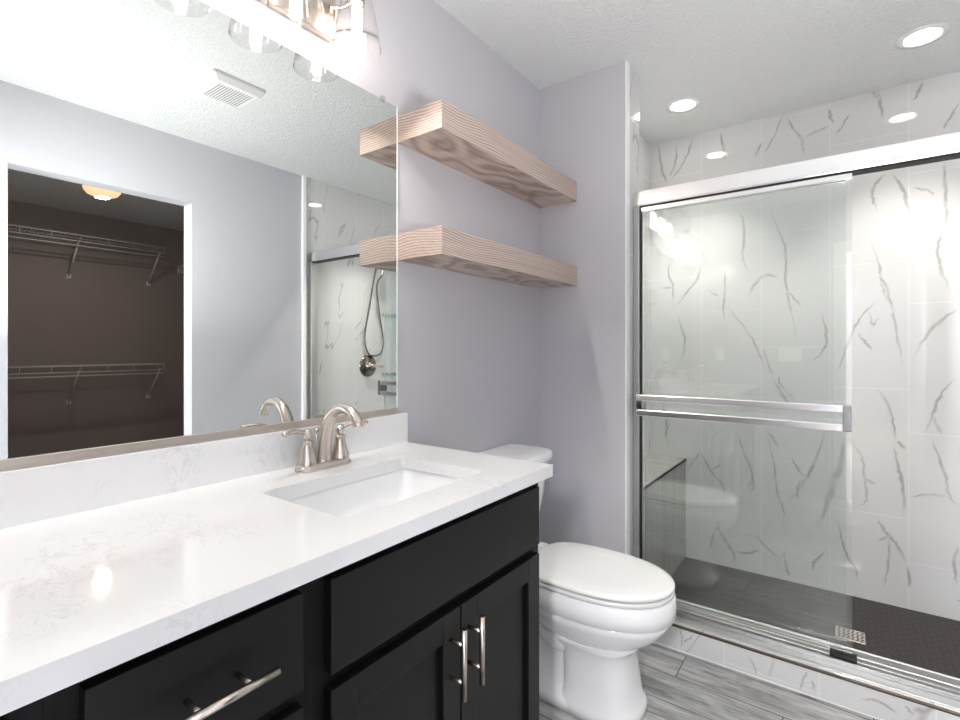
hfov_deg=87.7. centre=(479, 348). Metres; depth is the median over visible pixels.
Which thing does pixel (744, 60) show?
ceiling
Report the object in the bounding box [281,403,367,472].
bathroom faucet
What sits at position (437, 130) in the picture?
floating shelf
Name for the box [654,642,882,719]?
trim
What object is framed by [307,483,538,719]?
base cabinet
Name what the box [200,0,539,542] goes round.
wall
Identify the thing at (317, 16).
vanity light
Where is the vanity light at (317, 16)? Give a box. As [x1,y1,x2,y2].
[258,0,380,62]
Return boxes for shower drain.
[835,626,865,644]
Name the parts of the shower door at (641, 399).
rail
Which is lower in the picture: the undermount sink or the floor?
the floor
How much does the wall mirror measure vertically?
0.999 m
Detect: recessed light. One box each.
[666,97,700,112]
[895,23,950,48]
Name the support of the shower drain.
on the floor
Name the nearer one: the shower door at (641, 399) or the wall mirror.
the wall mirror
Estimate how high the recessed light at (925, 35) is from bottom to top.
0.006 m
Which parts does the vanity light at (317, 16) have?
lamp shade, bulb, plate, lamp arm, lamp shade, bulb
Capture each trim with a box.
[625,59,629,554]
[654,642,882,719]
[671,623,959,716]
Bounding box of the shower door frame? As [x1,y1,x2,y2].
[632,132,959,709]
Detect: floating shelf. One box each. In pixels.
[398,98,576,207]
[398,225,576,288]
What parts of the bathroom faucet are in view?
lever, lift rod, plate, spout, lever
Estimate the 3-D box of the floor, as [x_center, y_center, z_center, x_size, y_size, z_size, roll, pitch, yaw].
[0.557,1.238,1.083,2.169,0.060,3.787,0,0,36]
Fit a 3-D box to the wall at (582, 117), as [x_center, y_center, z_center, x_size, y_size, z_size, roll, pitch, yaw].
[0.504,-0.012,2.326,0.416,2.440,0.181,0,0,36]
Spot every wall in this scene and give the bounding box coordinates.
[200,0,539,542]
[540,60,638,555]
[639,133,650,457]
[651,71,959,620]
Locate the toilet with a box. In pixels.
[479,443,675,719]
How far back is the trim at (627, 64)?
2.14 m
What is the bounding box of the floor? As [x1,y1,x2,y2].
[539,557,959,719]
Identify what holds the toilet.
on the floor
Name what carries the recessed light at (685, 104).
in the ceiling
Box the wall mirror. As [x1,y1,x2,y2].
[0,0,397,470]
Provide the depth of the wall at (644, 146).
2.96 m
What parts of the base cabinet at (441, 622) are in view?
door, handle post, handle post, handle, handle post, handle post, handle, door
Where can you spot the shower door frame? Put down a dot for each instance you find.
(919, 682)
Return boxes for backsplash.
[0,413,407,528]
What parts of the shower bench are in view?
edge trim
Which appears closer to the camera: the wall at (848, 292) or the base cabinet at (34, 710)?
the base cabinet at (34, 710)
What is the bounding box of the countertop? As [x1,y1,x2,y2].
[0,413,552,715]
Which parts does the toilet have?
tank lid, tank, lid, seat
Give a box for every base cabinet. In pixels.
[0,698,42,719]
[43,583,306,719]
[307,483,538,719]
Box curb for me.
[655,622,959,719]
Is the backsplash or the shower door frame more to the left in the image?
the backsplash
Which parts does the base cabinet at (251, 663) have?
handle post, handle, handle post, drawer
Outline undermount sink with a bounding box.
[285,469,461,517]
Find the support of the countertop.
on the base cabinet at (441, 622)
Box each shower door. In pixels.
[636,173,851,653]
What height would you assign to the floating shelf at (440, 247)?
0.086 m
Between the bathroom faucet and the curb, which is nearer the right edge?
the curb
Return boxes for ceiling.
[434,0,959,144]
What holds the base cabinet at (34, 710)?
on the floor
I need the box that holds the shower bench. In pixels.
[643,454,686,575]
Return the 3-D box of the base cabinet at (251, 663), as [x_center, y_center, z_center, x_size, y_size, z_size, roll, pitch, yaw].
[-0.536,0.772,0.770,0.569,0.872,0.311,0,0,36]

